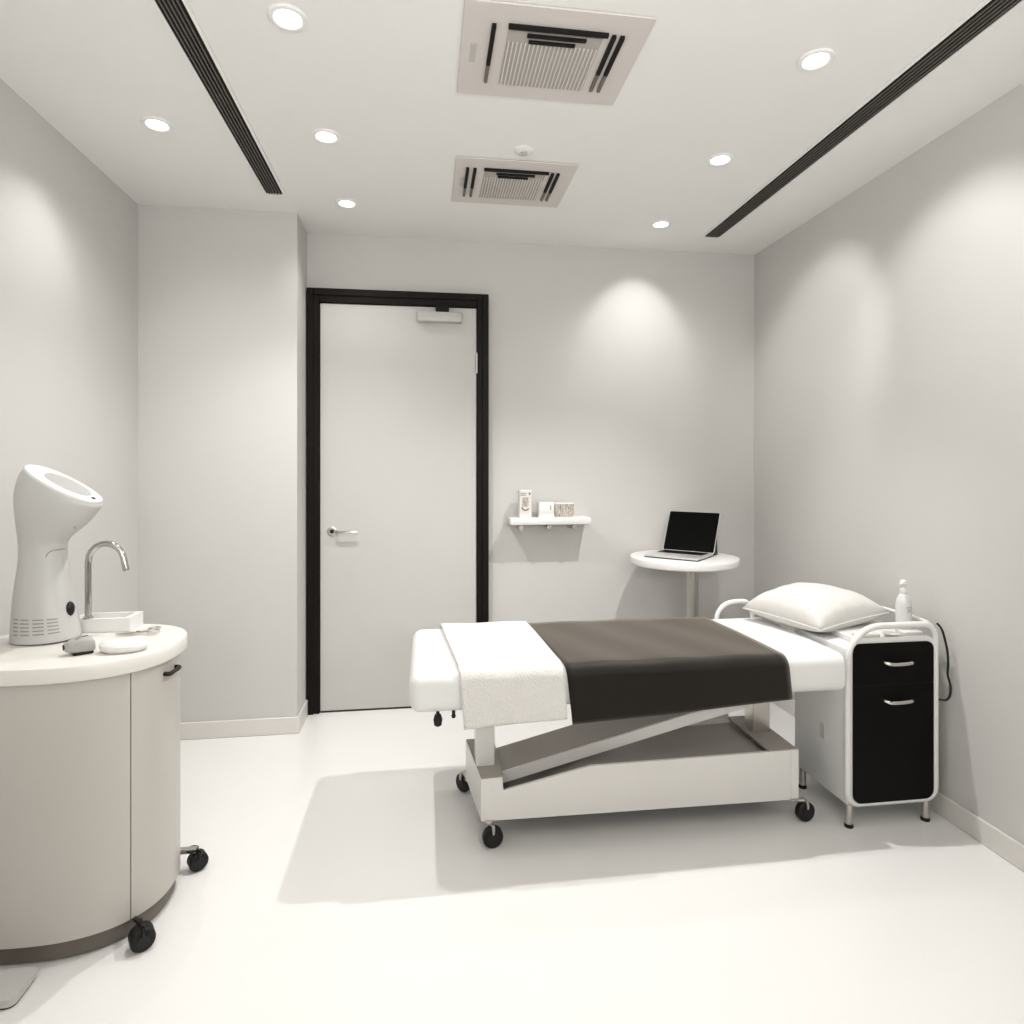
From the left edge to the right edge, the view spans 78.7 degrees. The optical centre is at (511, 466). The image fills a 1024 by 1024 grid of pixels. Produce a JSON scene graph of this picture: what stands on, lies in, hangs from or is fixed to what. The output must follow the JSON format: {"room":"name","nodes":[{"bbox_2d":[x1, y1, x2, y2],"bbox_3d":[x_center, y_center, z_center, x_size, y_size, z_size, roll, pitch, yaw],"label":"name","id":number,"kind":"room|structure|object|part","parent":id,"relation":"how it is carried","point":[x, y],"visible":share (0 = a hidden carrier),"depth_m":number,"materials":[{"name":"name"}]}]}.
{"room":"examination room","nodes":[
{"label":"examination room","id":0,"kind":"room"},
{"bbox_2d":[0,79,137,635],"bbox_3d":[-1.661,0.032,1.076,0.100,2.737,4.990,0,0,-8],"label":"wall","id":1,"kind":"structure","parent":0,"point":[69,233],"depth_m":2.56,"materials":[{"name":"paint"}]},
{"bbox_2d":[138,204,306,722],"bbox_3d":[-1.544,0.032,3.420,0.780,2.737,0.380,0,0,-8],"label":"wall","id":2,"kind":"structure","parent":0,"point":[222,293],"depth_m":3.23,"materials":[{"name":"paint"}]},
{"bbox_2d":[180,716,298,739],"bbox_3d":[-1.511,1.356,3.226,0.792,0.088,0.012,0,0,-8],"label":"baseboard","id":3,"kind":"structure","parent":2,"relation":"attached to","point":[279,725],"depth_m":3.23,"materials":[{"name":"paint"}]},
{"bbox_2d":[298,700,307,731],"bbox_3d":[-1.142,1.356,3.405,0.012,0.088,0.240,0,0,-8],"label":"baseboard","id":4,"kind":"structure","parent":2,"relation":"attached to","point":[303,713],"depth_m":3.40,"materials":[{"name":"paint"}]},
{"bbox_2d":[0,702,1023,1023],"bbox_3d":[0.125,1.450,1.325,3.707,0.100,4.990,0,0,-8],"label":"floor","id":5,"kind":"structure","parent":0,"point":[348,876],"depth_m":1.97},
{"bbox_2d":[0,967,35,1009],"bbox_3d":[-1.452,1.386,1.642,0.318,0.027,0.110,0,0,-8],"label":"pad","id":6,"kind":"object","parent":5,"relation":"on","point":[15,982],"visible":1,"depth_m":1.66,"materials":[{"name":"fabric"}]},
{"bbox_2d":[0,624,208,963],"bbox_3d":[-1.374,0.980,1.977,0.678,0.840,0.516,0,0,-8],"label":"base cabinet","id":7,"kind":"object","parent":5,"relation":"on","point":[90,849],"visible":0.94,"depth_m":1.79,"materials":[{"name":"laminate"}]},
{"bbox_3d":[-1.408,0.973,1.972,0.569,0.734,0.476,0,0,-8],"label":"panel","id":8,"kind":"part","parent":7,"relation":"part of","materials":[{"name":"laminate"}]},
{"bbox_2d":[0,624,186,686],"bbox_3d":[-1.391,0.583,1.975,0.644,0.046,0.516,0,0,-8],"label":"countertop","id":9,"kind":"structure","parent":7,"relation":"on","point":[41,664],"depth_m":1.83,"materials":[{"name":"white stone"}]},
{"bbox_2d":[9,465,102,644],"bbox_3d":[-1.480,0.275,2.031,0.266,0.567,0.179,0,0,-8],"label":"steamer","id":10,"kind":"object","parent":9,"relation":"on","point":[50,506],"visible":1,"depth_m":1.97,"materials":[{"name":"plastic"}]},
{"bbox_3d":[-1.433,0.460,2.024,0.024,0.048,0.029,0,0,-8],"label":"control knob","id":11,"kind":"part","parent":10,"relation":"part of","materials":[{"name":"black plastic"}]},
{"bbox_2d":[62,635,95,655],"bbox_3d":[-1.301,0.535,1.872,0.078,0.051,0.058,0,0,-44],"label":"handheld device","id":12,"kind":"object","parent":9,"relation":"on","point":[82,645],"visible":1,"depth_m":1.86,"materials":[{"name":"grey plastic"}]},
{"bbox_2d":[79,611,142,632],"bbox_3d":[-1.402,0.537,2.162,0.190,0.046,0.100,0,0,-8],"label":"basin","id":13,"kind":"object","parent":9,"relation":"in","point":[102,621],"visible":0.73,"depth_m":2.12,"materials":[{"name":"white plastic"}]},
{"bbox_2d":[82,540,129,619],"bbox_3d":[-1.379,0.382,2.124,0.150,0.264,0.034,0,0,-8],"label":"faucet","id":14,"kind":"object","parent":13,"relation":"attached to","point":[89,555],"visible":1,"depth_m":2.11,"materials":[{"name":"silver metal"}]},
{"bbox_2d":[99,638,148,653],"bbox_3d":[-1.182,0.541,1.900,0.134,0.037,0.083,0,0,-14],"label":"soap dish","id":15,"kind":"object","parent":9,"relation":"on","point":[115,645],"visible":1,"depth_m":1.87,"materials":[{"name":"white ceramic"}]},
{"bbox_2d":[115,626,160,634],"bbox_3d":[-1.249,0.550,2.097,0.132,0.013,0.061,0,0,-8],"label":"scissors","id":16,"kind":"object","parent":9,"relation":"on","point":[155,628],"visible":1,"depth_m":2.08,"materials":[{"name":"metal"}]},
{"bbox_3d":[-1.247,0.550,2.081,0.132,0.013,0.030,0,0,-8],"label":"blade","id":17,"kind":"part","parent":16,"relation":"part of","materials":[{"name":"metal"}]},
{"bbox_3d":[-1.116,0.973,1.996,0.053,0.734,0.291,0,0,-3],"label":"door","id":18,"kind":"part","parent":7,"relation":"part of","materials":[{"name":"laminate"}]},
{"bbox_3d":[-1.079,0.648,1.989,0.026,0.014,0.084,0,0,-4],"label":"handle","id":19,"kind":"part","parent":7,"relation":"part of","materials":[{"name":"black plastic"}]},
{"bbox_3d":[-1.152,1.330,2.162,0.115,0.016,0.022,0,0,-8],"label":"caster arm","id":20,"kind":"part","parent":7,"relation":"part of","materials":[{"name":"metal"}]},
{"bbox_2d":[409,599,844,847],"bbox_3d":[0.413,1.020,2.607,1.648,0.760,0.669,0,0,-8],"label":"bed","id":21,"kind":"object","parent":5,"relation":"on","point":[686,759],"visible":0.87,"depth_m":2.43,"materials":[{"name":"white plastic"}]},
{"bbox_3d":[-0.262,0.879,2.205,0.032,0.080,0.032,0,0,-8],"label":"knob","id":22,"kind":"part","parent":21,"relation":"part of","materials":[{"name":"black plastic"}]},
{"bbox_3d":[-0.148,1.228,2.463,0.012,0.155,0.319,0,0,-14],"label":"panel","id":23,"kind":"part","parent":21,"relation":"part of","materials":[{"name":"metal"}]},
{"bbox_3d":[-0.108,1.010,2.443,0.070,0.280,0.100,0,0,-8],"label":"post","id":24,"kind":"part","parent":21,"relation":"part of","materials":[{"name":"ceramic"}]},
{"bbox_3d":[-0.113,1.150,2.468,0.114,0.008,0.336,0,0,-8],"label":"plate","id":25,"kind":"part","parent":21,"relation":"part of","materials":[{"name":"white metal"}]},
{"bbox_2d":[440,621,566,729],"bbox_3d":[-0.065,0.806,2.516,0.434,0.208,0.678,0,0,-8],"label":"towel","id":26,"kind":"object","parent":21,"relation":"on","point":[509,675],"visible":1,"depth_m":2.21,"materials":[{"name":"fabric"}]},
{"bbox_3d":[0.442,1.069,2.569,1.015,0.252,0.194,0,0,-8],"label":"lift arm","id":27,"kind":"part","parent":21,"relation":"part of"},
{"bbox_3d":[0.456,1.080,2.467,1.015,0.270,0.010,0,0,-8],"label":"lift arm","id":28,"kind":"part","parent":21,"relation":"part of","materials":[{"name":"metal"}]},
{"bbox_3d":[0.415,0.792,2.592,1.648,0.145,0.640,0,0,-8],"label":"mattress","id":29,"kind":"part","parent":21,"relation":"part of","materials":[{"name":"white fabric"}]},
{"bbox_3d":[0.472,1.219,2.550,1.040,0.162,0.316,0,0,-8],"label":"deck plate","id":30,"kind":"part","parent":21,"relation":"part of","materials":[{"name":"white metal"}]},
{"bbox_3d":[0.508,1.217,2.389,1.258,0.196,0.012,0,0,-8],"label":"panel","id":31,"kind":"part","parent":21,"relation":"part of","materials":[{"name":"ceramic"}]},
{"bbox_2d":[528,617,792,723],"bbox_3d":[0.546,0.815,2.603,0.936,0.208,0.667,0,0,-8],"label":"blanket","id":32,"kind":"object","parent":21,"relation":"on","point":[616,669],"visible":0.98,"depth_m":2.32,"materials":[{"name":"brown fabric"}]},
{"bbox_3d":[0.446,1.217,2.712,1.292,0.196,0.012,0,0,-8],"label":"panel","id":33,"kind":"part","parent":21,"relation":"part of","materials":[{"name":"metal"}]},
{"bbox_3d":[1.080,0.720,3.026,0.209,0.160,0.022,0,0,-8],"label":"head rail","id":34,"kind":"part","parent":21,"relation":"part of","materials":[{"name":"white plastic"}]},
{"bbox_3d":[1.045,0.994,2.662,0.075,0.247,0.075,0,0,-8],"label":"post","id":35,"kind":"part","parent":21,"relation":"part of","materials":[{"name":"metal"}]},
{"bbox_3d":[1.102,1.217,2.638,0.012,0.192,0.316,0,0,-8],"label":"panel","id":36,"kind":"part","parent":21,"relation":"part of","materials":[{"name":"metal"}]},
{"bbox_3d":[1.047,1.119,2.630,0.120,0.008,0.336,0,0,-8],"label":"plate","id":37,"kind":"part","parent":21,"relation":"part of","materials":[{"name":"grey metal"}]},
{"bbox_3d":[1.117,1.214,2.469,0.032,0.192,0.006,0,0,-8],"label":"corner trim","id":38,"kind":"part","parent":21,"relation":"part of","materials":[{"name":"metal"}]},
{"bbox_2d":[742,582,890,631],"bbox_3d":[1.359,0.621,2.817,0.403,0.171,0.448,0,0,-23],"label":"pillow","id":39,"kind":"object","parent":21,"relation":"on","point":[814,607],"visible":1,"depth_m":2.69,"materials":[{"name":"fabric"}]},
{"bbox_2d":[630,550,739,718],"bbox_3d":[0.977,0.954,3.549,0.604,0.892,0.604,0,0,-8],"label":"round table","id":40,"kind":"object","parent":5,"relation":"on","point":[721,561],"visible":0.42,"depth_m":3.40,"materials":[{"name":"white plastic"}]},
{"bbox_2d":[644,511,719,561],"bbox_3d":[0.984,0.389,3.589,0.313,0.238,0.390,0,0,36],"label":"laptop","id":41,"kind":"object","parent":40,"relation":"on","point":[690,536],"visible":1,"depth_m":3.66,"materials":[{"name":"black plastic"}]},
{"bbox_3d":[1.063,0.384,3.697,0.305,0.228,0.121,0,0,36],"label":"screen lid","id":42,"kind":"part","parent":41,"relation":"part of","materials":[{"name":"silver metal"}]},
{"bbox_3d":[0.999,1.388,3.552,0.440,0.024,0.440,0,0,-8],"label":"foot plate","id":43,"kind":"part","parent":40,"relation":"part of","materials":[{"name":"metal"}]},
{"bbox_2d":[795,606,938,828],"bbox_3d":[1.468,1.004,2.596,0.403,0.792,0.393,0,0,-8],"label":"base cabinet","id":44,"kind":"object","parent":5,"relation":"on","point":[874,740],"visible":0.83,"depth_m":2.44,"materials":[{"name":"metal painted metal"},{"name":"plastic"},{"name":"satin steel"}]},
{"bbox_3d":[1.270,1.349,2.726,0.028,0.078,0.027,0,0,-8],"label":"leg","id":45,"kind":"part","parent":44,"relation":"part of","materials":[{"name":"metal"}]},
{"bbox_3d":[1.277,1.085,2.566,0.004,0.060,0.026,0,0,-8],"label":"plate","id":46,"kind":"part","parent":44,"relation":"part of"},
{"bbox_3d":[1.311,1.349,2.429,0.028,0.078,0.027,0,0,-8],"label":"leg","id":47,"kind":"part","parent":44,"relation":"part of","materials":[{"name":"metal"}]},
{"bbox_2d":[827,620,894,641],"bbox_3d":[1.497,0.695,2.622,0.295,0.025,0.310,0,0,-8],"label":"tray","id":48,"kind":"object","parent":44,"relation":"on","point":[845,634],"depth_m":2.60,"materials":[{"name":"white plastic"}]},
{"bbox_2d":[852,631,879,637],"bbox_3d":[1.415,0.670,2.492,0.090,0.022,0.055,0,0,-8],"label":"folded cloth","id":49,"kind":"object","parent":44,"relation":"on","point":[872,633],"visible":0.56,"depth_m":2.47,"materials":[{"name":"white fabric"}]},
{"bbox_2d":[882,631,900,636],"bbox_3d":[1.515,0.673,2.493,0.064,0.018,0.064,0,0,-8],"label":"dish","id":50,"kind":"object","parent":44,"relation":"on","point":[886,633],"visible":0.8,"depth_m":2.50,"materials":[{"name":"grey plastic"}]},
{"bbox_3d":[1.488,0.965,2.446,0.403,0.712,0.025,0,0,-8],"label":"tube frame","id":51,"kind":"part","parent":44,"relation":"part of","materials":[{"name":"white plastic"}]},
{"bbox_3d":[1.488,0.765,2.443,0.346,0.161,0.021,0,0,-8],"label":"drawer","id":52,"kind":"part","parent":44,"relation":"part of","materials":[{"name":"black plastic"}]},
{"bbox_3d":[1.488,1.077,2.443,0.346,0.453,0.021,0,0,-8],"label":"door","id":53,"kind":"part","parent":44,"relation":"part of","materials":[{"name":"black plastic"}]},
{"bbox_3d":[1.500,0.760,2.419,0.124,0.021,0.033,0,0,-8],"label":"handle","id":54,"kind":"part","parent":44,"relation":"part of","materials":[{"name":"silver metal"}]},
{"bbox_3d":[1.500,0.908,2.419,0.124,0.021,0.033,0,0,-8],"label":"handle","id":55,"kind":"part","parent":44,"relation":"part of","materials":[{"name":"silver metal"}]},
{"bbox_2d":[895,579,911,632],"bbox_3d":[1.605,0.573,2.561,0.062,0.219,0.058,0,0,-8],"label":"pump bottle","id":56,"kind":"object","parent":44,"relation":"on","point":[903,605],"visible":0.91,"depth_m":2.54,"materials":[{"name":"plastic"}]},
{"bbox_3d":[1.620,0.651,2.652,0.127,0.078,0.350,0,0,-26],"label":"gallery rail","id":57,"kind":"part","parent":44,"relation":"part of","materials":[{"name":"white plastic"}]},
{"bbox_2d":[899,630,922,635],"bbox_3d":[1.595,0.668,2.497,0.080,0.027,0.035,0,0,-8],"label":"pack","id":58,"kind":"object","parent":44,"relation":"on","point":[902,632],"visible":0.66,"depth_m":2.48,"materials":[{"name":"white plastic"}]},
{"bbox_3d":[1.639,1.349,2.475,0.028,0.078,0.027,0,0,-8],"label":"leg","id":59,"kind":"part","parent":44,"relation":"part of","materials":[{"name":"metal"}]},
{"bbox_2d":[936,623,951,700],"bbox_3d":[1.702,0.769,2.458,0.052,0.308,0.016,0,0,22],"label":"power cable","id":60,"kind":"object","parent":44,"relation":"hanging from","point":[938,624],"visible":1,"depth_m":2.45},
{"bbox_2d":[0,0,1023,254],"bbox_3d":[0.125,-1.387,1.325,3.707,0.100,4.990,0,0,-8],"label":"ceiling","id":61,"kind":"structure","parent":0,"point":[709,78],"depth_m":2.31,"materials":[{"name":"paint"}]},
{"bbox_2d":[140,116,173,132],"bbox_3d":[-1.383,-1.333,2.432,0.114,0.007,0.114,0,0,-8],"label":"recessed light","id":62,"kind":"object","parent":61,"relation":"in","point":[156,124],"visible":1,"depth_m":2.43,"materials":[{"name":"white plastic"}]},
{"bbox_2d":[150,0,285,195],"bbox_3d":[-0.898,-1.333,1.181,0.102,0.008,3.787,0,0,-8],"label":"ceiling vent","id":63,"kind":"object","parent":61,"relation":"in","point":[177,16],"visible":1,"depth_m":2.17,"materials":[{"name":"black metal"}]},
{"bbox_2d":[267,3,307,31],"bbox_3d":[-0.667,-1.333,1.856,0.114,0.007,0.114,0,0,-8],"label":"recessed light","id":64,"kind":"object","parent":61,"relation":"in","point":[286,17],"visible":1,"depth_m":1.85,"materials":[{"name":"white plastic"}]},
{"bbox_2d":[311,128,340,143],"bbox_3d":[-0.750,-1.333,2.521,0.114,0.007,0.114,0,0,-8],"label":"recessed light","id":65,"kind":"object","parent":61,"relation":"in","point":[322,135],"visible":1,"depth_m":2.52,"materials":[{"name":"white plastic"}]},
{"bbox_2d":[335,198,357,208],"bbox_3d":[-0.836,-1.333,3.160,0.114,0.007,0.114,0,0,-8],"label":"recessed light","id":66,"kind":"object","parent":61,"relation":"in","point":[342,202],"visible":1,"depth_m":3.15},
{"bbox_2d":[452,156,578,207],"bbox_3d":[-0.004,-1.328,2.940,0.541,0.016,0.455,0,0,-8],"label":"air conditioner","id":67,"kind":"object","parent":61,"relation":"attached to","point":[476,179],"visible":1,"depth_m":2.90,"materials":[{"name":"plastic"}]},
{"bbox_3d":[-0.234,-1.329,2.908,0.016,0.004,0.091,0,0,-8],"label":"indicator plate","id":68,"kind":"part","parent":67,"relation":"part of","materials":[{"name":"grey plastic"}]},
{"bbox_2d":[479,171,544,200],"bbox_3d":[-0.004,-1.329,2.954,0.279,0.005,0.273,0,0,-8],"label":"grille","id":69,"kind":"object","parent":67,"relation":"attached to","point":[497,185],"depth_m":2.94,"materials":[{"name":"plastic"}]},
{"bbox_2d":[514,145,533,156],"bbox_3d":[0.050,-1.326,2.632,0.086,0.022,0.086,0,0,-8],"label":"smoke detector","id":70,"kind":"object","parent":61,"relation":"attached to","point":[521,150],"visible":1,"depth_m":2.62,"materials":[{"name":"white plastic"}]},
{"bbox_2d":[457,0,656,104],"bbox_3d":[0.118,-1.328,2.036,0.572,0.016,0.450,0,0,-8],"label":"air conditioner","id":71,"kind":"object","parent":61,"relation":"attached to","point":[508,49],"visible":1,"depth_m":1.99,"materials":[{"name":"plastic"}]},
{"bbox_3d":[-0.126,-1.329,2.002,0.017,0.004,0.090,0,0,-8],"label":"indicator plate","id":72,"kind":"part","parent":71,"relation":"part of","materials":[{"name":"grey plastic"}]},
{"bbox_2d":[498,29,602,91],"bbox_3d":[0.118,-1.327,2.049,0.295,0.009,0.270,0,0,-8],"label":"grille","id":73,"kind":"object","parent":71,"relation":"attached to","point":[527,59],"depth_m":2.04,"materials":[{"name":"plastic"}]},
{"bbox_2d":[650,220,671,228],"bbox_3d":[0.819,-1.333,3.431,0.114,0.007,0.114,0,0,-8],"label":"recessed light","id":74,"kind":"object","parent":61,"relation":"in","point":[659,224],"visible":1,"depth_m":3.42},
{"bbox_2d":[706,153,733,166],"bbox_3d":[0.904,-1.333,2.711,0.114,0.007,0.114,0,0,-8],"label":"recessed light","id":75,"kind":"object","parent":61,"relation":"in","point":[720,159],"visible":1,"depth_m":2.71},
{"bbox_2d":[797,48,834,71],"bbox_3d":[0.997,-1.333,2.047,0.114,0.007,0.114,0,0,-8],"label":"recessed light","id":76,"kind":"object","parent":61,"relation":"in","point":[816,59],"visible":1,"depth_m":2.04,"materials":[{"name":"white plastic"}]},
{"bbox_2d":[702,0,1023,237],"bbox_3d":[1.434,-1.333,1.630,0.114,0.008,4.032,0,0,-8],"label":"ceiling vent","id":77,"kind":"object","parent":61,"relation":"in","point":[989,13],"visible":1,"depth_m":2.26,"materials":[{"name":"black metal"}]},
{"bbox_2d":[307,233,753,622],"bbox_3d":[0.173,0.032,3.800,2.727,2.737,0.100,0,0,-8],"label":"wall","id":78,"kind":"structure","parent":0,"point":[621,381],"depth_m":3.80,"materials":[{"name":"paint"}]},
{"bbox_2d":[307,287,488,714],"bbox_3d":[-0.648,0.193,3.596,1.031,2.414,0.076,0,0,-8],"label":"door","id":79,"kind":"structure","parent":78,"relation":"in","point":[391,375],"depth_m":3.60,"materials":[{"name":"white wood"}]},
{"bbox_3d":[-0.941,0.369,3.544,0.126,0.021,0.053,0,0,-8],"label":"lever handle","id":80,"kind":"part","parent":79,"relation":"part of","materials":[{"name":"silver metal"}]},
{"bbox_3d":[-0.404,-0.916,3.623,0.076,0.052,0.048,0,0,-8],"label":"closer arm","id":81,"kind":"part","parent":79,"relation":"part of"},
{"bbox_2d":[507,516,590,529],"bbox_3d":[0.217,0.331,3.682,0.477,0.073,0.144,0,0,-8],"label":"wall shelf","id":82,"kind":"object","parent":78,"relation":"attached to","point":[518,522],"visible":0.99,"depth_m":3.62,"materials":[{"name":"white plastic"}]},
{"bbox_2d":[518,490,531,517],"bbox_3d":[0.076,0.214,3.643,0.072,0.160,0.064,0,0,-8],"label":"product box","id":83,"kind":"object","parent":82,"relation":"on","point":[524,496],"visible":1,"depth_m":3.62,"materials":[{"name":"cardboard"}]},
{"bbox_3d":[0.078,0.203,3.615,0.036,0.053,0.001,0,0,-8],"label":"printed panel","id":84,"kind":"part","parent":83,"relation":"part of","materials":[{"name":"paper"}]},
{"bbox_2d":[537,502,554,517],"bbox_3d":[0.198,0.250,3.670,0.092,0.088,0.077,0,0,-8],"label":"box","id":85,"kind":"object","parent":82,"relation":"on","point":[544,509],"visible":1,"depth_m":3.63,"materials":[{"name":"cardboard"}]},
{"bbox_2d":[554,503,573,516],"bbox_3d":[0.305,0.253,3.682,0.112,0.082,0.071,0,0,-8],"label":"patterned box","id":86,"kind":"object","parent":82,"relation":"on","point":[560,509],"visible":0.84,"depth_m":3.65,"materials":[{"name":"cardboard"}]},
{"bbox_2d":[754,82,1023,844],"bbox_3d":[1.911,0.032,1.574,0.100,2.737,4.990,0,0,-8],"label":"wall","id":87,"kind":"structure","parent":0,"point":[889,323],"depth_m":2.61,"materials":[{"name":"paint"}]},
{"bbox_2d":[773,700,1023,871],"bbox_3d":[1.855,1.356,1.566,0.012,0.088,4.790,0,0,-8],"label":"baseboard","id":88,"kind":"structure","parent":87,"relation":"attached to","point":[996,840],"depth_m":2.34,"materials":[{"name":"paint"}]}
]}

